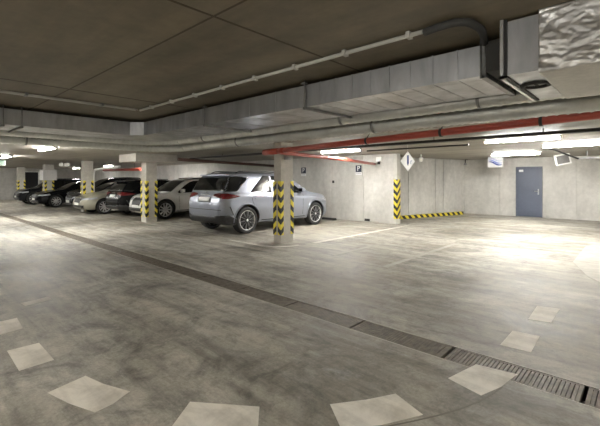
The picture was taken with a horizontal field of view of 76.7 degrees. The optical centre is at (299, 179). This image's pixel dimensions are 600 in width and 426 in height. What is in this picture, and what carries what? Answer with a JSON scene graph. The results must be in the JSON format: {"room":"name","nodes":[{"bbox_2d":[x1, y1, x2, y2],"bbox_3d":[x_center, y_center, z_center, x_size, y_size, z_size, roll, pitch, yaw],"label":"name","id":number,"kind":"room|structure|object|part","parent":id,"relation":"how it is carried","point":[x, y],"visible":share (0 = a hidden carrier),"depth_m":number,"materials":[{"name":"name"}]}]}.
{"room":"parking garage","nodes":[
{"label":"parking garage","id":0,"kind":"room"},
{"bbox_2d":[0,168,80,199],"bbox_3d":[-25.462,0.180,25.675,0.250,3.300,21.140,0,0,43],"label":"wall","id":1,"kind":"structure","parent":0,"point":[8,176],"depth_m":29.13,"materials":[{"name":"concrete"}]},
{"bbox_2d":[25,171,38,187],"bbox_3d":[-21.289,0.430,29.961,0.060,2.200,1.160,0,0,43],"label":"door","id":2,"kind":"structure","parent":1,"relation":"in","point":[31,178],"depth_m":30.01,"materials":[{"name":"black metal"}]},
{"bbox_2d":[93,153,399,223],"bbox_3d":[-7.420,0.455,23.228,29.567,2.750,0.240,0,0,43],"label":"wall","id":3,"kind":"structure","parent":0,"point":[368,195],"depth_m":14.72,"materials":[{"name":"concrete"}]},
{"bbox_2d":[178,158,273,166],"bbox_3d":[-2.624,-0.675,15.281,4.887,0.240,0.110,0,0,-45],"label":"pipe","id":4,"kind":"object","parent":3,"relation":"attached to","point":[179,159],"visible":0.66,"depth_m":14.85,"materials":[{"name":"metal"}]},
{"bbox_2d":[301,167,305,175],"bbox_3d":[0.151,-0.350,16.055,0.260,0.360,0.016,0,0,43],"label":"parking sign","id":5,"kind":"object","parent":3,"relation":"attached to","point":[303,170],"visible":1,"depth_m":16.05,"materials":[{"name":"white metal"}]},
{"bbox_2d":[356,165,361,174],"bbox_3d":[2.190,-0.370,14.170,0.260,0.360,0.016,0,0,43],"label":"parking sign","id":6,"kind":"object","parent":3,"relation":"attached to","point":[358,167],"visible":1,"depth_m":14.15,"materials":[{"name":"grey paint"}]},
{"bbox_2d":[376,157,381,163],"bbox_3d":[2.813,-0.693,13.537,0.170,0.260,0.107,0,0,43],"label":"lamp","id":7,"kind":"object","parent":3,"relation":"attached to","point":[378,159],"visible":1,"depth_m":13.50,"materials":[{"name":"white plastic"}]},
{"bbox_2d":[394,179,399,218],"bbox_3d":[3.383,0.665,13.220,0.137,1.370,0.232,0,0,43],"label":"guard","id":8,"kind":"object","parent":3,"relation":"attached to","point":[396,181],"visible":1,"depth_m":13.14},
{"bbox_2d":[0,0,571,121],"bbox_3d":[-2.171,-1.620,0.046,19.250,0.300,15.120,0,0,43],"label":"ceiling","id":9,"kind":"structure","parent":0,"point":[62,44],"depth_m":4.11,"materials":[{"name":"concrete"}]},
{"bbox_2d":[0,90,137,110],"bbox_3d":[-5.735,-1.444,5.220,0.150,0.049,7.000,0,0,43],"label":"conduit","id":10,"kind":"object","parent":9,"relation":"attached to","point":[25,94],"visible":1,"depth_m":6.81,"materials":[{"name":"metal"}]},
{"bbox_2d":[0,0,361,110],"bbox_3d":[-1.571,-1.473,2.013,18.511,0.014,14.405,0,0,5],"label":"trim","id":11,"kind":"structure","parent":9,"relation":"attached to","point":[215,15],"depth_m":4.07,"materials":[{"name":"black metal"}]},
{"bbox_2d":[0,44,515,140],"bbox_3d":[-4.172,-1.255,4.098,9.210,0.430,10.346,0,0,43],"label":"ventilation duct","id":12,"kind":"object","parent":9,"relation":"hanging from","point":[457,75],"visible":0.94,"depth_m":5.75,"materials":[{"name":"metal"}]},
{"bbox_2d":[139,29,422,110],"bbox_3d":[-1.039,-1.437,5.727,6.140,0.063,0.080,0,0,43],"label":"conduit","id":13,"kind":"object","parent":9,"relation":"attached to","point":[409,35],"visible":0.95,"depth_m":4.69,"materials":[{"name":"grey metal"}]},
{"bbox_2d":[422,18,487,45],"bbox_3d":[1.582,-1.412,3.597,0.758,0.105,0.367,0,0,-17],"label":"hose","id":14,"kind":"object","parent":13,"relation":"attached to","point":[466,22],"visible":1,"depth_m":3.48,"materials":[{"name":"black rubber"},{"name":"plastic"}]},
{"bbox_2d":[0,90,564,145],"bbox_3d":[-2.257,-1.224,2.522,14.740,0.491,10.600,0,0,43],"label":"spiral duct","id":15,"kind":"object","parent":9,"relation":"attached to","point":[504,99],"visible":0.64,"depth_m":6.80,"materials":[{"name":"metal"}]},
{"bbox_2d":[0,95,599,151],"bbox_3d":[-2.271,-1.151,2.777,15.106,0.637,10.996,0,0,43],"label":"pipe","id":16,"kind":"object","parent":9,"relation":"hanging from","point":[559,106],"visible":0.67,"depth_m":6.59,"materials":[{"name":"metal"}]},
{"bbox_2d":[486,0,599,101],"bbox_3d":[3.445,-1.194,2.946,3.532,0.545,1.493,0,0,43],"label":"duct","id":17,"kind":"object","parent":9,"relation":"attached to","point":[555,51],"visible":1,"depth_m":3.32,"materials":[{"name":"metal"}]},
{"bbox_2d":[0,200,599,425],"bbox_3d":[-7.226,1.680,12.808,44.000,0.300,27.000,0,0,43],"label":"floor","id":18,"kind":"structure","parent":0,"point":[171,340],"depth_m":4.31,"materials":[{"name":"grey concrete"}]},
{"bbox_2d":[0,318,22,334],"bbox_3d":[-3.070,1.528,3.948,0.445,0.002,0.281,0,0,43],"label":"floor marking","id":19,"kind":"object","parent":18,"relation":"on","point":[10,325],"depth_m":3.95,"materials":[{"name":"white paint"}]},
{"bbox_2d":[16,167,24,190],"bbox_3d":[-20.109,0.305,27.304,0.444,2.450,0.444,0,0,43],"label":"concrete pillar","id":20,"kind":"structure","parent":18,"relation":"on","point":[20,182],"depth_m":27.16,"materials":[{"name":"grey concrete"}]},
{"bbox_2d":[7,343,53,370],"bbox_3d":[-2.355,1.528,3.301,0.513,0.002,0.248,0,0,43],"label":"floor marking","id":21,"kind":"object","parent":18,"relation":"on","point":[25,357],"depth_m":3.28,"materials":[{"name":"white paint"}]},
{"bbox_2d":[20,297,51,305],"bbox_3d":[-3.317,1.528,4.779,0.160,0.002,0.319,0,0,34],"label":"floor marking","id":22,"kind":"object","parent":18,"relation":"on","point":[45,298],"depth_m":4.76,"materials":[{"name":"white paint"}]},
{"bbox_2d":[35,226,49,228],"bbox_3d":[-8.297,1.546,12.252,0.940,0.029,0.288,0,0,43],"label":"drain grate","id":23,"kind":"object","parent":18,"relation":"in","point":[40,227],"visible":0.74,"depth_m":12.22,"materials":[{"name":"grey metal"}]},
{"bbox_2d":[13,178,80,204],"bbox_3d":[-16.214,0.711,25.197,2.071,1.638,4.437,0,0,43],"label":"car","id":24,"kind":"object","parent":18,"relation":"on","point":[24,195],"visible":0.45,"depth_m":23.80,"materials":[{"name":"grey paint"}]},
{"bbox_2d":[40,164,56,205],"bbox_3d":[-15.118,0.305,22.759,0.780,2.450,0.700,0,0,43],"label":"concrete pillar","id":25,"kind":"structure","parent":18,"relation":"on","point":[48,174],"depth_m":22.54,"materials":[{"name":"grey concrete"}]},
{"bbox_2d":[43,228,60,231],"bbox_3d":[-7.585,1.546,11.594,0.940,0.029,0.288,0,0,43],"label":"drain grate","id":26,"kind":"object","parent":18,"relation":"in","point":[50,229],"visible":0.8,"depth_m":11.50,"materials":[{"name":"grey metal"}]},
{"bbox_2d":[31,182,80,206],"bbox_3d":[-13.311,0.810,22.886,2.109,1.440,4.684,0,0,43],"label":"car","id":27,"kind":"object","parent":18,"relation":"on","point":[55,197],"visible":0.5,"depth_m":21.29,"materials":[{"name":"black paint"}]},
{"bbox_2d":[53,231,70,234],"bbox_3d":[-6.873,1.546,10.936,0.940,0.029,0.288,0,0,43],"label":"drain grate","id":28,"kind":"object","parent":18,"relation":"in","point":[58,232],"visible":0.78,"depth_m":10.85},
{"bbox_2d":[62,234,83,238],"bbox_3d":[-6.160,1.546,10.277,0.940,0.029,0.288,0,0,43],"label":"drain grate","id":29,"kind":"object","parent":18,"relation":"in","point":[72,236],"visible":0.79,"depth_m":10.28,"materials":[{"name":"grey metal"}]},
{"bbox_2d":[74,238,97,242],"bbox_3d":[-5.448,1.546,9.619,0.940,0.029,0.288,0,0,43],"label":"drain grate","id":30,"kind":"object","parent":18,"relation":"in","point":[85,240],"visible":0.84,"depth_m":9.60,"materials":[{"name":"grey metal"}]},
{"bbox_2d":[81,161,93,211],"bbox_3d":[-10.348,0.305,18.417,0.424,2.450,0.444,0,0,43],"label":"concrete pillar","id":31,"kind":"structure","parent":18,"relation":"on","point":[87,183],"depth_m":18.25,"materials":[{"name":"grey concrete"}]},
{"bbox_2d":[93,165,120,191],"bbox_3d":[-9.019,0.435,17.577,3.111,2.150,0.130,0,0,43],"label":"pipe","id":32,"kind":"object","parent":31,"relation":"attached to","point":[118,166],"visible":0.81,"depth_m":17.94,"materials":[{"name":"plastic"}]},
{"bbox_2d":[48,376,129,411],"bbox_3d":[-1.514,1.528,2.720,0.540,0.002,0.286,0,0,26],"label":"floor marking","id":33,"kind":"object","parent":18,"relation":"on","point":[85,392],"depth_m":2.71,"materials":[{"name":"white paint"}]},
{"bbox_2d":[64,182,115,205],"bbox_3d":[-9.981,0.810,20.522,2.035,1.440,4.634,0,0,43],"label":"car","id":34,"kind":"object","parent":18,"relation":"on","point":[69,198],"visible":0.21,"depth_m":19.21,"materials":[{"name":"grey paint"}]},
{"bbox_2d":[72,186,111,213],"bbox_3d":[-8.433,0.810,18.690,2.109,1.440,4.684,0,0,43],"label":"car","id":35,"kind":"object","parent":18,"relation":"on","point":[93,201],"visible":0.35,"depth_m":16.91,"materials":[{"name":"beige paint"}]},
{"bbox_2d":[87,242,113,247],"bbox_3d":[-4.736,1.546,8.960,0.940,0.029,0.288,0,0,43],"label":"drain grate","id":36,"kind":"object","parent":18,"relation":"in","point":[97,244],"visible":0.81,"depth_m":8.93,"materials":[{"name":"grey metal"}]},
{"bbox_2d":[66,177,140,195],"bbox_3d":[-11.112,0.682,22.319,2.071,1.697,4.537,0,0,43],"label":"car","id":37,"kind":"object","parent":18,"relation":"on","point":[109,179],"visible":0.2,"depth_m":21.76,"materials":[{"name":"black paint"}]},
{"bbox_2d":[102,246,130,253],"bbox_3d":[-4.024,1.546,8.302,0.940,0.029,0.288,0,0,43],"label":"drain grate","id":38,"kind":"object","parent":18,"relation":"in","point":[113,249],"visible":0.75,"depth_m":8.24,"materials":[{"name":"grey metal"}]},
{"bbox_2d":[121,252,152,260],"bbox_3d":[-3.311,1.546,7.644,0.940,0.029,0.288,0,0,43],"label":"drain grate","id":39,"kind":"object","parent":18,"relation":"in","point":[133,255],"visible":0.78,"depth_m":7.59,"materials":[{"name":"grey metal"}]},
{"bbox_2d":[105,179,170,215],"bbox_3d":[-6.453,0.736,17.681,2.071,1.588,4.537,0,0,43],"label":"car","id":40,"kind":"object","parent":18,"relation":"on","point":[119,195],"visible":0.48,"depth_m":15.98,"materials":[{"name":"black paint"}]},
{"bbox_2d":[105,204,124,210],"bbox_3d":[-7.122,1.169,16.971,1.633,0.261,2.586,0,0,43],"label":"diffuser","id":41,"kind":"object","parent":40,"relation":"attached to","point":[121,207],"depth_m":15.72,"materials":[{"name":"black plastic"}]},
{"bbox_2d":[120,192,133,195],"bbox_3d":[-7.171,0.583,15.739,0.666,0.136,0.186,0,0,-20],"label":"tail lamp","id":42,"kind":"object","parent":40,"relation":"attached to","point":[121,193],"depth_m":15.70,"materials":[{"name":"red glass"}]},
{"bbox_2d":[119,153,176,222],"bbox_3d":[-5.610,0.305,14.003,1.410,2.450,1.530,0,0,43],"label":"concrete pillar","id":43,"kind":"structure","parent":18,"relation":"on","point":[149,162],"depth_m":13.73,"materials":[{"name":"grey concrete"}]},
{"bbox_2d":[141,258,178,268],"bbox_3d":[-2.599,1.546,6.985,0.940,0.029,0.288,0,0,43],"label":"drain grate","id":44,"kind":"object","parent":18,"relation":"in","point":[156,262],"visible":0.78,"depth_m":6.95,"materials":[{"name":"grey metal"}]},
{"bbox_2d":[129,178,199,218],"bbox_3d":[-4.935,0.711,16.405,2.108,1.638,4.437,0,0,43],"label":"car","id":45,"kind":"object","parent":18,"relation":"on","point":[174,195],"visible":0.38,"depth_m":15.16,"materials":[{"name":"white paint"}]},
{"bbox_2d":[132,197,140,205],"bbox_3d":[-6.363,0.835,14.846,0.784,0.305,0.185,0,0,43],"label":"grille","id":46,"kind":"object","parent":45,"relation":"attached to","point":[136,201],"depth_m":14.83,"materials":[{"name":"silver metal"}]},
{"bbox_2d":[166,266,209,278],"bbox_3d":[-1.887,1.546,6.327,0.940,0.029,0.288,0,0,43],"label":"drain grate","id":47,"kind":"object","parent":18,"relation":"in","point":[195,274],"visible":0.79,"depth_m":6.28,"materials":[{"name":"grey metal"}]},
{"bbox_2d":[172,402,258,425],"bbox_3d":[-0.519,1.528,2.422,0.555,0.002,0.349,0,0,4],"label":"floor marking","id":48,"kind":"object","parent":18,"relation":"on","point":[195,413],"depth_m":2.46,"materials":[{"name":"white paint"}]},
{"bbox_2d":[197,275,248,290],"bbox_3d":[-1.175,1.546,5.668,0.940,0.029,0.288,0,0,43],"label":"drain grate","id":49,"kind":"object","parent":18,"relation":"in","point":[221,282],"visible":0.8,"depth_m":5.61,"materials":[{"name":"grey metal"}]},
{"bbox_2d":[189,171,325,233],"bbox_3d":[-1.148,0.627,12.518,2.228,1.806,4.777,0,0,43],"label":"car","id":50,"kind":"object","parent":18,"relation":"on","point":[242,200],"visible":0.75,"depth_m":10.99,"materials":[{"name":"silver metal"}]},
{"bbox_3d":[-2.738,0.541,10.812,0.520,0.114,0.043,0,0,43],"label":"number plate","id":51,"kind":"part","parent":50,"relation":"part of","materials":[{"name":"white plastic"}]},
{"bbox_2d":[213,193,227,198],"bbox_3d":[-2.192,0.440,10.411,0.541,0.159,0.154,0,0,24],"label":"tail lamp","id":52,"kind":"object","parent":50,"relation":"attached to","point":[215,195],"depth_m":10.35,"materials":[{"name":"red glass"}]},
{"bbox_2d":[189,213,251,224],"bbox_3d":[-2.370,1.117,11.211,1.788,0.295,1.197,0,0,43],"label":"bumper cover","id":53,"kind":"object","parent":50,"relation":"attached to","point":[241,218],"depth_m":10.56,"materials":[{"name":"silver metal"}]},
{"bbox_2d":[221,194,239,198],"bbox_3d":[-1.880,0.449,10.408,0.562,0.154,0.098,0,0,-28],"label":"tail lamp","id":54,"kind":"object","parent":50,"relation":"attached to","point":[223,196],"depth_m":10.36,"materials":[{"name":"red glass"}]},
{"bbox_3d":[-1.307,-0.231,11.477,0.032,0.090,1.621,0,0,43],"label":"roof rail","id":55,"kind":"part","parent":50,"relation":"part of","materials":[{"name":"silver metal"}]},
{"bbox_3d":[-0.523,1.221,11.909,0.112,0.121,1.960,0,0,43],"label":"sill","id":56,"kind":"part","parent":50,"relation":"part of","materials":[{"name":"silver metal"}]},
{"bbox_2d":[229,240,299,246],"bbox_3d":[-0.993,1.528,9.077,2.024,0.002,0.515,0,0,25],"label":"parking line","id":57,"kind":"object","parent":18,"relation":"on","point":[229,240],"visible":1,"depth_m":8.84,"materials":[{"name":"white paint"}]},
{"bbox_2d":[235,287,297,306],"bbox_3d":[-0.462,1.546,5.010,0.940,0.029,0.288,0,0,43],"label":"drain grate","id":58,"kind":"object","parent":18,"relation":"in","point":[276,299],"visible":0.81,"depth_m":4.98,"materials":[{"name":"grey metal"}]},
{"bbox_2d":[273,142,293,242],"bbox_3d":[-0.408,0.305,9.406,0.264,2.450,0.454,0,0,43],"label":"concrete pillar","id":59,"kind":"structure","parent":18,"relation":"on","point":[283,183],"depth_m":9.29,"materials":[{"name":"grey concrete"}]},
{"bbox_2d":[3,213,599,409],"bbox_3d":[-7.996,1.589,11.974,44.000,0.122,0.324,0,0,43],"label":"drainage grate","id":60,"kind":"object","parent":18,"relation":"in","point":[454,347],"depth_m":3.68,"materials":[{"name":"metal"}]},
{"bbox_2d":[285,302,362,328],"bbox_3d":[0.250,1.546,4.351,0.940,0.029,0.288,0,0,43],"label":"drain grate","id":61,"kind":"object","parent":18,"relation":"in","point":[347,321],"visible":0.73,"depth_m":4.32,"materials":[{"name":"grey metal"}]},
{"bbox_2d":[322,217,336,219],"bbox_3d":[1.119,1.492,14.626,0.640,0.075,0.140,0,0,43],"label":"wheel stop","id":62,"kind":"object","parent":18,"relation":"on","point":[325,218],"visible":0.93,"depth_m":14.57,"materials":[{"name":"black rubber"}]},
{"bbox_2d":[313,225,407,242],"bbox_3d":[1.962,1.528,10.954,0.130,0.002,4.850,0,0,43],"label":"parking line","id":63,"kind":"object","parent":18,"relation":"on","point":[405,225],"visible":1,"depth_m":10.62,"materials":[{"name":"white paint"}]},
{"bbox_2d":[330,394,422,425],"bbox_3d":[0.496,1.528,2.511,0.567,0.002,0.288,0,0,-15],"label":"floor marking","id":64,"kind":"object","parent":18,"relation":"on","point":[382,410],"depth_m":2.50,"materials":[{"name":"white paint"}]},
{"bbox_2d":[333,231,435,255],"bbox_3d":[2.398,1.528,9.563,0.100,0.002,5.100,0,0,43],"label":"parking line","id":65,"kind":"object","parent":18,"relation":"on","point":[431,231],"visible":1,"depth_m":8.98,"materials":[{"name":"paint"}]},
{"bbox_2d":[351,321,452,357],"bbox_3d":[0.962,1.546,3.693,0.940,0.029,0.288,0,0,43],"label":"drain grate","id":66,"kind":"object","parent":18,"relation":"in","point":[421,344],"visible":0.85,"depth_m":3.64,"materials":[{"name":"grey metal"}]},
{"bbox_2d":[382,242,458,266],"bbox_3d":[2.674,1.528,7.946,0.100,0.002,3.500,0,0,43],"label":"parking line","id":67,"kind":"object","parent":18,"relation":"on","point":[425,253],"visible":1,"depth_m":7.62,"materials":[{"name":"paint"}]},
{"bbox_2d":[400,211,462,218],"bbox_3d":[5.575,1.465,15.876,3.918,0.130,0.121,0,0,-32],"label":"kerb","id":68,"kind":"object","parent":18,"relation":"on","point":[458,212],"visible":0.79,"depth_m":15.73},
{"bbox_2d":[388,387,502,425],"bbox_3d":[0.914,1.529,2.510,1.298,0.001,0.092,0,0,-23],"label":"floor marking","id":69,"kind":"object","parent":18,"relation":"on","point":[494,392],"depth_m":2.50,"materials":[{"name":"grey paint"}]},
{"bbox_2d":[448,364,516,394],"bbox_3d":[1.425,1.528,2.939,0.518,0.002,0.295,0,0,-35],"label":"floor marking","id":70,"kind":"object","parent":18,"relation":"on","point":[479,379],"depth_m":2.92,"materials":[{"name":"white paint"}]},
{"bbox_2d":[444,348,583,402],"bbox_3d":[1.675,1.546,3.034,0.940,0.029,0.288,0,0,43],"label":"drain grate","id":71,"kind":"object","parent":18,"relation":"in","point":[573,391],"visible":0.71,"depth_m":2.96,"materials":[{"name":"grey metal"}]},
{"bbox_2d":[500,331,539,351],"bbox_3d":[2.105,1.528,3.605,0.248,0.002,0.474,0,0,43],"label":"floor marking","id":72,"kind":"object","parent":18,"relation":"on","point":[517,340],"depth_m":3.58,"materials":[{"name":"white paint"}]},
{"bbox_2d":[528,306,559,322],"bbox_3d":[2.785,1.528,4.332,0.230,0.002,0.644,0,0,43],"label":"floor marking","id":73,"kind":"object","parent":18,"relation":"on","point":[540,313],"depth_m":4.30,"materials":[{"name":"white paint"}]},
{"bbox_2d":[573,242,599,281],"bbox_3d":[6.147,1.528,7.579,0.930,0.002,5.312,0,0,43],"label":"floor marking","id":74,"kind":"object","parent":18,"relation":"on","point":[588,260],"depth_m":7.10,"materials":[{"name":"paint"}]},
{"bbox_2d":[585,387,599,408],"bbox_3d":[2.387,1.546,2.376,0.940,0.029,0.288,0,0,43],"label":"drain grate","id":75,"kind":"object","parent":18,"relation":"in","point":[592,394],"visible":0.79,"depth_m":2.66,"materials":[{"name":"grey metal"}]},
{"bbox_2d":[0,115,599,168],"bbox_3d":[-7.226,-1.345,12.808,44.000,0.850,27.000,0,0,43],"label":"ceiling","id":76,"kind":"structure","parent":0,"point":[27,156],"depth_m":12.24,"materials":[{"name":"concrete"}]},
{"bbox_2d":[38,146,56,150],"bbox_3d":[-7.106,-0.882,10.654,1.500,0.074,0.120,0,0,43],"label":"strip light","id":77,"kind":"object","parent":76,"relation":"attached to","point":[48,147],"visible":0.81,"depth_m":10.58,"materials":[{"name":"white plastic"}]},
{"bbox_2d":[103,163,140,170],"bbox_3d":[-10.271,-0.703,21.751,5.101,0.435,0.146,0,0,43],"label":"pipe","id":78,"kind":"object","parent":76,"relation":"hanging from","point":[134,168],"visible":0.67,"depth_m":21.16,"materials":[{"name":"metal"}]},
{"bbox_2d":[321,148,361,153],"bbox_3d":[1.243,-0.882,11.584,1.500,0.074,0.120,0,0,43],"label":"strip light","id":79,"kind":"object","parent":76,"relation":"attached to","point":[359,149],"visible":0.99,"depth_m":11.50,"materials":[{"name":"white plastic"}]},
{"bbox_2d":[190,128,599,158],"bbox_3d":[1.507,-0.860,9.365,15.500,0.120,0.180,0,0,43],"label":"cable tray","id":80,"kind":"object","parent":76,"relation":"hanging from","point":[587,130],"visible":0.76,"depth_m":7.74,"materials":[{"name":"metal"}]},
{"bbox_2d":[401,145,414,170],"bbox_3d":[2.700,-0.570,9.499,0.500,0.699,0.015,0,0,-30],"label":"diamond sign","id":81,"kind":"object","parent":76,"relation":"hanging from","point":[407,160],"visible":0.9,"depth_m":9.49,"materials":[{"name":"white plastic"}]},
{"bbox_2d":[367,144,468,151],"bbox_3d":[2.626,-0.740,8.807,2.500,0.036,0.036,0,0,43],"label":"conduit pipe","id":82,"kind":"object","parent":76,"relation":"hanging from","point":[459,144],"visible":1,"depth_m":8.68,"materials":[{"name":"metal"}]},
{"bbox_2d":[262,111,599,164],"bbox_3d":[5.186,-0.778,7.354,12.371,0.495,5.940,0,0,43],"label":"drain pipe","id":83,"kind":"object","parent":76,"relation":"attached to","point":[575,117],"visible":0.93,"depth_m":6.16,"materials":[{"name":"metal"}]},
{"bbox_2d":[488,157,502,166],"bbox_3d":[7.770,-0.720,15.067,0.536,0.420,0.124,0,0,43],"label":"sign","id":84,"kind":"object","parent":76,"relation":"hanging from","point":[492,161],"visible":0.95,"depth_m":15.01,"materials":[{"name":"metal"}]},
{"bbox_2d":[491,152,540,155],"bbox_3d":[7.346,-0.882,12.956,1.500,0.074,0.120,0,0,43],"label":"strip light","id":85,"kind":"object","parent":76,"relation":"attached to","point":[527,153],"visible":0.97,"depth_m":12.88,"materials":[{"name":"white plastic"}]},
{"bbox_2d":[483,135,561,143],"bbox_3d":[4.819,-0.882,8.278,1.500,0.074,0.120,0,0,43],"label":"strip light","id":86,"kind":"object","parent":76,"relation":"attached to","point":[553,136],"visible":1,"depth_m":8.19,"materials":[{"name":"white plastic"}]},
{"bbox_2d":[544,148,578,158],"bbox_3d":[7.355,-0.751,10.655,1.183,0.331,0.060,0,0,-15],"label":"loose cable","id":87,"kind":"object","parent":76,"relation":"hanging from","point":[544,148],"visible":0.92,"depth_m":10.65,"materials":[{"name":"black rubber"}]},
{"bbox_2d":[553,153,571,165],"bbox_3d":[9.147,-0.734,13.209,0.531,0.494,0.288,0,0,29],"label":"sign","id":88,"kind":"object","parent":76,"relation":"hanging from","point":[560,159],"visible":0.88,"depth_m":13.12,"materials":[{"name":"white plastic"}]},
{"bbox_2d":[556,155,569,163],"bbox_3d":[9.098,-0.713,13.110,0.377,0.343,0.159,0,0,43],"label":"grille","id":89,"kind":"object","parent":88,"relation":"attached to","point":[560,159],"depth_m":13.11,"materials":[{"name":"grey metal"}]},
{"bbox_2d":[542,142,599,147],"bbox_3d":[6.951,-0.882,9.508,1.500,0.074,0.120,0,0,43],"label":"strip light","id":90,"kind":"object","parent":76,"relation":"attached to","point":[590,143],"visible":1,"depth_m":9.54,"materials":[{"name":"white plastic"}]},
{"bbox_2d":[578,151,599,158],"bbox_3d":[10.030,-0.795,11.155,3.000,0.250,0.080,0,0,43],"label":"support rail","id":91,"kind":"object","parent":76,"relation":"hanging from","point":[586,157],"visible":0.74,"depth_m":11.98,"materials":[{"name":"metal"}]},
{"bbox_3d":[10.030,-0.700,11.155,3.000,0.060,0.080,0,0,43],"label":"rail","id":92,"kind":"part","parent":91,"relation":"part of","materials":[{"name":"metal"}]},
{"bbox_2d":[400,157,464,214],"bbox_3d":[5.020,0.455,15.944,6.017,2.750,0.250,0,0,-33],"label":"wall","id":93,"kind":"structure","parent":0,"point":[430,185],"depth_m":16.22,"materials":[{"name":"concrete"}]},
{"bbox_2d":[465,155,599,218],"bbox_3d":[12.303,0.180,13.310,16.400,3.300,0.250,0,0,43],"label":"wall","id":94,"kind":"structure","parent":0,"point":[572,189],"depth_m":15.33,"materials":[{"name":"concrete"}]},
{"bbox_2d":[516,166,541,217],"bbox_3d":[9.464,0.490,15.687,0.960,2.080,0.112,0,0,43],"label":"door","id":95,"kind":"structure","parent":94,"relation":"in","point":[528,179],"depth_m":15.68,"materials":[{"name":"blue paint"}]},
{"bbox_2d":[546,216,599,220],"bbox_3d":[14.006,1.485,11.542,11.100,0.090,0.035,0,0,43],"label":"baseboard","id":96,"kind":"structure","parent":94,"relation":"attached to","point":[556,217],"depth_m":14.65,"materials":[{"name":"concrete"}]}
]}

